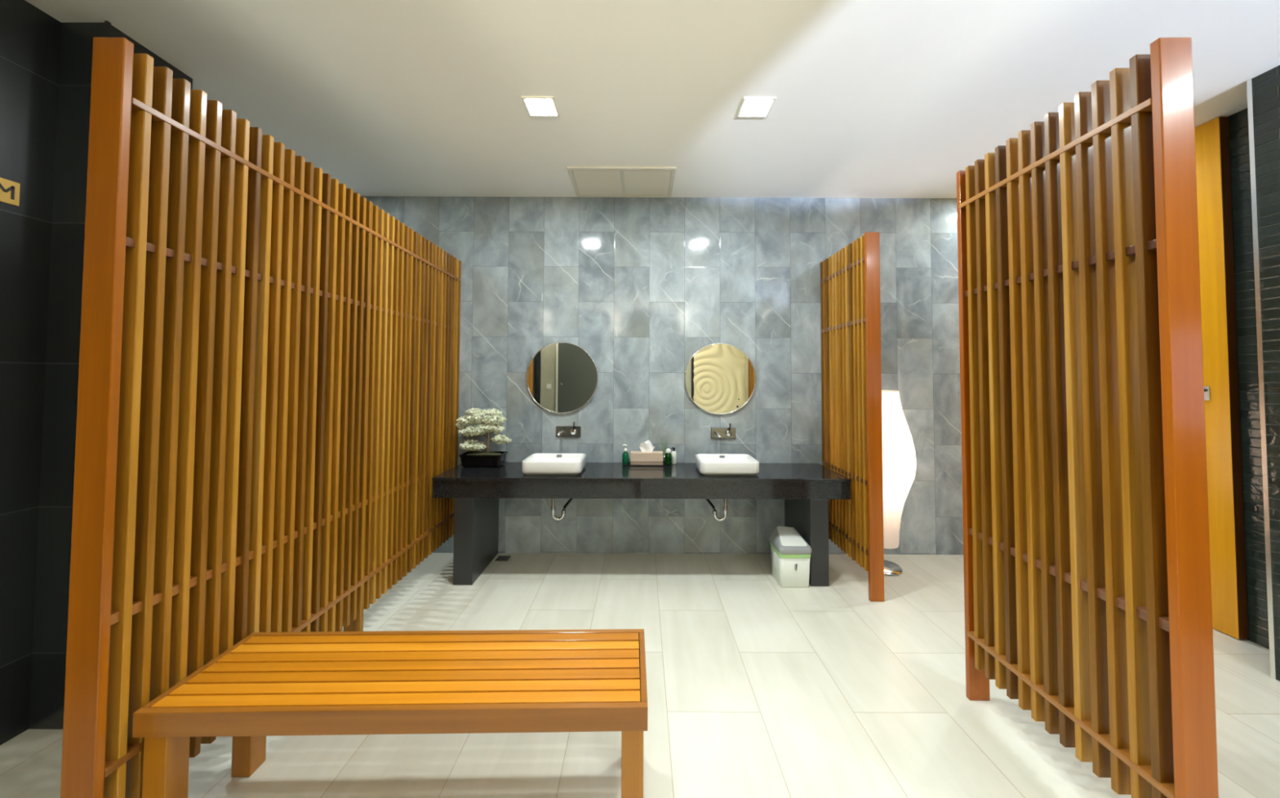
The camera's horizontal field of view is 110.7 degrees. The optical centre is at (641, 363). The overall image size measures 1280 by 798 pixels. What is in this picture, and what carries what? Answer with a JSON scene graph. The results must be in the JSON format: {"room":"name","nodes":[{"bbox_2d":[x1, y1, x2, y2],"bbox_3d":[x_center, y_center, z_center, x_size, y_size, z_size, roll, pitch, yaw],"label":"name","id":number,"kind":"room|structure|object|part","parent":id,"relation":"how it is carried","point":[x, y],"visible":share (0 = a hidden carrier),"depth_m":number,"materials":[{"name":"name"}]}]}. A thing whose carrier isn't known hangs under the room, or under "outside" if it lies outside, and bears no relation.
{"room":"changing room","nodes":[
{"label":"changing room","id":0,"kind":"room"},
{"bbox_2d":[0,0,61,745],"bbox_3d":[-2.615,-0.065,-0.656,0.150,3.010,5.085,0,-2,0],"label":"wall","id":1,"kind":"structure","parent":0,"point":[30,37],"depth_m":1.81,"materials":[{"name":"black tile"}]},
{"bbox_2d":[0,177,20,206],"bbox_3d":[-2.533,-0.691,1.652,0.008,0.094,0.300,0,-2,0],"label":"name plaque","id":2,"kind":"object","parent":1,"relation":"attached to","point":[9,190],"visible":1,"depth_m":1.77,"materials":[{"name":"gold metal"}]},
{"bbox_2d":[28,22,192,729],"bbox_3d":[-2.498,0.021,2.068,0.325,3.010,0.365,0,-2,0],"label":"wall column","id":3,"kind":"structure","parent":0,"point":[46,705],"depth_m":1.89,"materials":[{"name":"black tile"}]},
{"bbox_2d":[103,20,111,37],"bbox_3d":[-2.331,0.015,1.881,0.011,3.010,0.014,0,-2,0],"label":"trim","id":4,"kind":"structure","parent":3,"relation":"attached to","point":[107,24],"depth_m":1.92,"materials":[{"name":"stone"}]},
{"bbox_2d":[0,552,1279,797],"bbox_3d":[-0.156,1.527,0.222,9.100,0.100,7.140,0,-2,0],"label":"floor","id":5,"kind":"structure","parent":0,"point":[757,687],"depth_m":1.93,"materials":[{"name":"beige tile"}]},
{"bbox_2d":[60,37,461,797],"bbox_3d":[-1.570,0.314,2.489,0.095,2.457,2.474,0,-2,-1],"label":"slatted screen","id":6,"kind":"object","parent":5,"relation":"on","point":[268,406],"visible":0.9,"depth_m":1.63,"materials":[{"name":"brown wood"}]},
{"bbox_3d":[-1.559,0.276,1.265,0.092,2.457,0.026,0,-2,-1],"label":"post","id":7,"kind":"part","parent":6,"relation":"part of","materials":[{"name":"brown wood"}]},
{"bbox_3d":[-1.556,1.197,2.471,0.060,0.022,2.444,0,-2,-1],"label":"rail","id":8,"kind":"part","parent":6,"relation":"part of","materials":[{"name":"brown wood"}]},
{"bbox_3d":[-1.562,0.777,2.484,0.046,0.030,2.444,0,-2,-1],"label":"rail","id":9,"kind":"part","parent":6,"relation":"part of","materials":[{"name":"brown wood"}]},
{"bbox_3d":[-1.558,-0.324,2.519,0.046,0.026,2.444,0,-2,-1],"label":"rail","id":10,"kind":"part","parent":6,"relation":"part of","materials":[{"name":"brown wood"}]},
{"bbox_3d":[-1.549,-0.742,2.532,0.060,0.020,2.444,0,-2,-1],"label":"rail","id":11,"kind":"part","parent":6,"relation":"part of","materials":[{"name":"brown wood"}]},
{"bbox_3d":[-1.571,0.315,2.454,0.092,2.453,0.030,0,-2,-1],"label":"post","id":12,"kind":"part","parent":6,"relation":"part of","materials":[{"name":"brown wood"}]},
{"bbox_2d":[132,629,648,797],"bbox_3d":[-0.749,1.281,1.529,1.527,0.470,0.418,0,-2,-1],"label":"slatted bench","id":13,"kind":"object","parent":5,"relation":"on","point":[375,682],"visible":1,"depth_m":1.41,"materials":[{"name":"brown wood"}]},
{"bbox_3d":[-1.463,1.284,1.362,0.068,0.448,0.072,0,-2,-1],"label":"leg","id":14,"kind":"part","parent":13,"relation":"part of","materials":[{"name":"brown wood"}]},
{"bbox_3d":[-1.502,1.079,1.519,0.020,0.072,0.374,0,-2,-1],"label":"rail","id":15,"kind":"part","parent":13,"relation":"part of","materials":[{"name":"brown wood"}]},
{"bbox_3d":[-1.470,1.293,1.664,0.068,0.448,0.072,0,-2,-1],"label":"leg","id":16,"kind":"part","parent":13,"relation":"part of","materials":[{"name":"brown wood"}]},
{"bbox_3d":[-0.744,1.076,1.337,1.527,0.072,0.022,0,-2,-1],"label":"long rail","id":17,"kind":"part","parent":13,"relation":"part of","materials":[{"name":"brown wood"}]},
{"bbox_3d":[-0.753,1.088,1.733,1.527,0.072,0.022,0,-2,-1],"label":"long rail","id":18,"kind":"part","parent":13,"relation":"part of","materials":[{"name":"brown wood"}]},
{"bbox_3d":[-0.029,1.290,1.392,0.068,0.448,0.072,0,-2,-1],"label":"leg","id":19,"kind":"part","parent":13,"relation":"part of","materials":[{"name":"brown wood"}]},
{"bbox_3d":[0.005,1.085,1.551,0.020,0.072,0.374,0,-2,-1],"label":"rail","id":20,"kind":"part","parent":13,"relation":"part of","materials":[{"name":"brown wood"}]},
{"bbox_2d":[495,555,511,560],"bbox_3d":[-1.121,1.576,3.582,0.100,0.005,0.100,0,-2,0],"label":"floor drain","id":21,"kind":"object","parent":5,"relation":"on","point":[500,557],"visible":1,"depth_m":3.58,"materials":[{"name":"brown metal"}]},
{"bbox_2d":[431,462,851,586],"bbox_3d":[0.000,1.200,3.411,2.970,0.755,0.582,0,-2,0],"label":"countertop","id":22,"kind":"structure","parent":5,"relation":"on","point":[806,490],"depth_m":3.14,"materials":[{"name":"black stone"}]},
{"bbox_3d":[-1.262,1.269,3.415,0.136,0.608,0.569,0,-2,0],"label":"leg","id":23,"kind":"part","parent":22,"relation":"part of","materials":[{"name":"stone"}]},
{"bbox_2d":[458,451,507,467],"bbox_3d":[-1.268,0.772,3.562,0.332,0.100,0.188,0,-2,0],"label":"pot","id":24,"kind":"object","parent":22,"relation":"on","point":[468,459],"depth_m":3.48,"materials":[{"name":"black ceramic"}]},
{"bbox_2d":[455,408,511,467],"bbox_3d":[-1.276,0.589,3.570,0.455,0.466,0.230,0,-2,0],"label":"bonsai","id":25,"kind":"object","parent":22,"relation":"on","point":[490,420],"visible":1,"depth_m":3.52,"materials":[{"name":"plant"}]},
{"bbox_2d":[521,453,586,475],"bbox_3d":[-0.658,0.768,3.383,0.436,0.102,0.365,0,-2,0],"label":"washbasin","id":26,"kind":"object","parent":22,"relation":"in","point":[538,464],"visible":1,"depth_m":3.21,"materials":[{"name":"white ceramic"}]},
{"bbox_2d":[431,462,851,482],"bbox_3d":[0.001,0.834,3.423,2.970,0.022,0.582,0,-2,0],"label":"countertop","id":27,"kind":"structure","parent":22,"relation":"on","point":[508,471],"depth_m":3.25,"materials":[{"name":"black stone"}]},
{"bbox_2d":[622,458,671,466],"bbox_3d":[0.045,0.812,3.631,0.396,0.035,0.122,0,-2,0],"label":"tray","id":28,"kind":"object","parent":22,"relation":"on","point":[663,462],"visible":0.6,"depth_m":3.57,"materials":[{"name":"black plastic"}]},
{"bbox_2d":[622,444,628,465],"bbox_3d":[-0.131,0.741,3.624,0.054,0.165,0.054,0,-2,0],"label":"bottle","id":29,"kind":"object","parent":28,"relation":"on","point":[625,455],"visible":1,"depth_m":3.60,"materials":[{"name":"green plastic"}]},
{"bbox_2d":[630,440,662,465],"bbox_3d":[0.043,0.728,3.634,0.264,0.193,0.100,0,-2,0],"label":"tissue box","id":30,"kind":"object","parent":28,"relation":"on","point":[646,454],"visible":0.99,"depth_m":3.58,"materials":[{"name":"beige wood"}]},
{"bbox_2d":[664,448,671,465],"bbox_3d":[0.219,0.759,3.615,0.058,0.132,0.058,0,-2,0],"label":"bottle","id":31,"kind":"object","parent":28,"relation":"on","point":[668,457],"visible":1,"depth_m":3.59,"materials":[{"name":"green plastic"}]},
{"bbox_2d":[659,436,668,459],"bbox_3d":[0.188,0.718,3.698,0.068,0.227,0.034,1,-2,-27],"label":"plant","id":32,"kind":"object","parent":22,"relation":"on","point":[664,450],"visible":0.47,"depth_m":3.70,"materials":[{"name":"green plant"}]},
{"bbox_2d":[671,447,676,464],"bbox_3d":[0.268,0.762,3.667,0.047,0.139,0.047,0,-2,0],"label":"bottle","id":33,"kind":"object","parent":22,"relation":"on","point":[673,453],"visible":0.94,"depth_m":3.65,"materials":[{"name":"white plastic"}]},
{"bbox_2d":[695,453,759,475],"bbox_3d":[0.645,0.773,3.383,0.436,0.102,0.365,0,-2,0],"label":"washbasin","id":34,"kind":"object","parent":22,"relation":"in","point":[708,464],"visible":1,"depth_m":3.21,"materials":[{"name":"white ceramic"}]},
{"bbox_3d":[1.262,1.278,3.415,0.128,0.608,0.569,0,-2,0],"label":"leg","id":35,"kind":"part","parent":22,"relation":"part of","materials":[{"name":"stone"}]},
{"bbox_2d":[769,526,811,587],"bbox_3d":[1.079,1.396,3.215,0.233,0.358,0.270,0,-2,0],"label":"waste bin","id":36,"kind":"object","parent":5,"relation":"on","point":[790,553],"visible":1,"depth_m":3.10,"materials":[{"name":"white plastic"}]},
{"bbox_3d":[1.079,1.281,3.219,0.233,0.108,0.270,0,-2,0],"label":"lid","id":37,"kind":"part","parent":36,"relation":"part of","materials":[{"name":"grey plastic"}]},
{"bbox_2d":[820,231,884,601],"bbox_3d":[1.560,0.352,3.337,0.092,2.457,0.777,0,-2,0],"label":"slatted screen","id":38,"kind":"object","parent":5,"relation":"on","point":[851,302],"visible":0.94,"depth_m":3.13,"materials":[{"name":"brown wood"}]},
{"bbox_3d":[1.548,-0.704,3.381,0.056,0.030,0.746,0,-2,0],"label":"rail","id":39,"kind":"part","parent":38,"relation":"part of","materials":[{"name":"brown wood"}]},
{"bbox_3d":[1.546,-0.286,3.368,0.056,0.030,0.746,0,-2,0],"label":"rail","id":40,"kind":"part","parent":38,"relation":"part of","materials":[{"name":"brown wood"}]},
{"bbox_3d":[1.542,0.815,3.333,0.056,0.030,0.746,0,-2,0],"label":"rail","id":41,"kind":"part","parent":38,"relation":"part of","materials":[{"name":"brown wood"}]},
{"bbox_3d":[1.540,1.280,3.318,0.056,0.030,0.746,0,-2,0],"label":"rail","id":42,"kind":"part","parent":38,"relation":"part of","materials":[{"name":"brown wood"}]},
{"bbox_3d":[1.558,0.340,2.962,0.092,2.457,0.028,0,-2,0],"label":"post","id":43,"kind":"part","parent":38,"relation":"part of","materials":[{"name":"brown wood"}]},
{"bbox_2d":[881,390,916,575],"bbox_3d":[1.869,0.898,3.444,0.464,1.375,0.464,0,-2,0],"label":"floor lamp","id":44,"kind":"object","parent":5,"relation":"on","point":[899,457],"visible":0.52,"depth_m":3.28,"materials":[{"name":"white paper"}]},
{"bbox_2d":[955,37,1218,797],"bbox_3d":[1.542,0.299,1.661,0.095,2.457,0.847,0,-2,1],"label":"slatted screen","id":45,"kind":"object","parent":5,"relation":"on","point":[1086,563],"visible":1,"depth_m":1.46,"materials":[{"name":"brown wood"}]},
{"bbox_3d":[1.550,0.312,2.071,0.092,2.457,0.026,0,-2,1],"label":"post","id":46,"kind":"part","parent":45,"relation":"part of","materials":[{"name":"brown wood"}]},
{"bbox_3d":[1.529,-0.757,1.698,0.060,0.020,0.803,0,-2,1],"label":"rail","id":47,"kind":"part","parent":45,"relation":"part of","materials":[{"name":"brown wood"}]},
{"bbox_3d":[1.535,-0.339,1.684,0.046,0.026,0.803,0,-2,1],"label":"rail","id":48,"kind":"part","parent":45,"relation":"part of","materials":[{"name":"brown wood"}]},
{"bbox_3d":[1.531,0.763,1.650,0.046,0.030,0.803,0,-2,1],"label":"rail","id":49,"kind":"part","parent":45,"relation":"part of","materials":[{"name":"brown wood"}]},
{"bbox_3d":[1.522,1.227,1.635,0.060,0.022,0.803,0,-2,1],"label":"rail","id":50,"kind":"part","parent":45,"relation":"part of","materials":[{"name":"brown wood"}]},
{"bbox_3d":[1.537,0.286,1.251,0.092,2.457,0.026,0,-2,1],"label":"post","id":51,"kind":"part","parent":45,"relation":"part of","materials":[{"name":"brown wood"}]},
{"bbox_2d":[24,0,1279,198],"bbox_3d":[-0.144,-1.581,0.320,9.100,0.100,7.140,0,-2,0],"label":"ceiling","id":52,"kind":"structure","parent":0,"point":[876,99],"depth_m":2.25,"materials":[{"name":"white paint"}]},
{"bbox_2d":[521,96,559,116],"bbox_3d":[-0.571,-1.459,2.517,0.178,0.010,0.178,0,-2,0],"label":"recessed light","id":53,"kind":"object","parent":52,"relation":"in","point":[535,106],"visible":1,"depth_m":2.50,"materials":[{"name":"white plastic"}]},
{"bbox_2d":[524,99,556,115],"bbox_3d":[-0.571,-1.459,2.517,0.150,0.010,0.150,0,-2,0],"label":"diffuser","id":54,"kind":"object","parent":53,"relation":"attached to","point":[533,107],"depth_m":2.51,"materials":[{"name":"white plastic"}]},
{"bbox_2d":[566,166,675,197],"bbox_3d":[-0.147,-1.425,3.496,0.800,0.014,0.524,0,-2,0],"label":"ceiling vent","id":55,"kind":"object","parent":52,"relation":"in","point":[587,181],"visible":1,"depth_m":3.46,"materials":[{"name":"beige metal"}]},
{"bbox_3d":[-0.147,-1.431,3.497,0.740,0.001,0.464,0,-2,0],"label":"plate","id":56,"kind":"part","parent":55,"relation":"part of","materials":[{"name":"beige metal"}]},
{"bbox_2d":[737,97,776,117],"bbox_3d":[0.650,-1.455,2.517,0.178,0.010,0.178,0,-2,0],"label":"recessed light","id":57,"kind":"object","parent":52,"relation":"in","point":[750,107],"visible":1,"depth_m":2.50,"materials":[{"name":"white plastic"}]},
{"bbox_2d":[739,100,773,116],"bbox_3d":[0.650,-1.455,2.517,0.150,0.010,0.150,0,-2,0],"label":"diffuser","id":58,"kind":"object","parent":57,"relation":"attached to","point":[748,108],"depth_m":2.51,"materials":[{"name":"white plastic"}]},
{"bbox_2d":[360,196,963,555],"bbox_3d":[-0.150,0.083,3.799,9.100,3.010,0.120,0,-2,0],"label":"wall","id":59,"kind":"structure","parent":0,"point":[642,286],"depth_m":3.75,"materials":[{"name":"grey tile"}]},
{"bbox_2d":[526,342,597,413],"bbox_3d":[-0.667,0.119,3.727,0.602,0.602,0.022,0,-2,0],"label":"round mirror","id":60,"kind":"object","parent":59,"relation":"attached to","point":[562,377],"visible":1,"depth_m":3.72,"materials":[{"name":"clear glass"}]},
{"bbox_2d":[551,498,573,520],"bbox_3d":[-0.577,1.049,3.550,0.103,0.337,0.362,-1,-2,27],"label":"trap","id":61,"kind":"object","parent":59,"relation":"attached to","point":[553,507],"visible":0.67,"depth_m":3.41,"materials":[{"name":"silver metal"}]},
{"bbox_2d":[555,422,580,437],"bbox_3d":[-0.614,0.549,3.648,0.208,0.132,0.154,0,-2,0],"label":"mixer","id":62,"kind":"object","parent":59,"relation":"attached to","point":[573,431],"visible":1,"depth_m":3.71,"materials":[{"name":"silver metal"}]},
{"bbox_3d":[-0.670,0.578,3.641,0.028,0.037,0.142,0,-2,0],"label":"spout","id":63,"kind":"part","parent":62,"relation":"part of","materials":[{"name":"silver metal"}]},
{"bbox_2d":[705,498,727,521],"bbox_3d":[0.543,1.053,3.550,0.103,0.337,0.362,1,-2,-27],"label":"trap","id":64,"kind":"object","parent":59,"relation":"attached to","point":[725,508],"visible":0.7,"depth_m":3.41,"materials":[{"name":"silver metal"}]},
{"bbox_2d":[684,342,755,414],"bbox_3d":[0.662,0.128,3.727,0.602,0.602,0.022,0,-2,0],"label":"round mirror","id":65,"kind":"object","parent":59,"relation":"attached to","point":[720,378],"visible":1,"depth_m":3.72,"materials":[{"name":"clear glass"}]},
{"bbox_2d":[711,423,735,439],"bbox_3d":[0.687,0.562,3.647,0.208,0.132,0.154,0,-2,0],"label":"mixer","id":66,"kind":"object","parent":59,"relation":"attached to","point":[729,433],"visible":1,"depth_m":3.71,"materials":[{"name":"silver metal"}]},
{"bbox_3d":[0.631,0.590,3.641,0.028,0.037,0.142,0,-2,0],"label":"spout","id":67,"kind":"part","parent":66,"relation":"part of","materials":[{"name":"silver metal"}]},
{"bbox_2d":[1228,107,1269,649],"bbox_3d":[3.515,0.071,2.980,0.170,3.010,1.520,0,-2,0],"label":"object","id":68,"kind":"object","parent":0,"point":[1238,130],"depth_m":2.50,"materials":[{"name":"black tile"}]},
{"bbox_2d":[1194,116,1248,639],"bbox_3d":[3.394,0.070,2.980,0.067,3.002,0.880,0,-2,0],"label":"door","id":69,"kind":"structure","parent":68,"relation":"attached to","point":[1215,241],"depth_m":2.58,"materials":[{"name":"wood"}]},
{"bbox_2d":[1253,65,1279,681],"bbox_3d":[3.275,-0.038,-0.489,0.310,3.010,5.420,0,-2,0],"label":"wall","id":70,"kind":"structure","parent":0,"point":[1266,86],"depth_m":2.19,"materials":[{"name":"black tile"}]},
{"bbox_2d":[1246,78,1277,679],"bbox_3d":[3.122,0.046,2.223,0.020,3.010,0.018,0,-2,0],"label":"trim","id":71,"kind":"structure","parent":70,"relation":"attached to","point":[1268,535],"depth_m":2.22,"materials":[{"name":"metal"}]}
]}

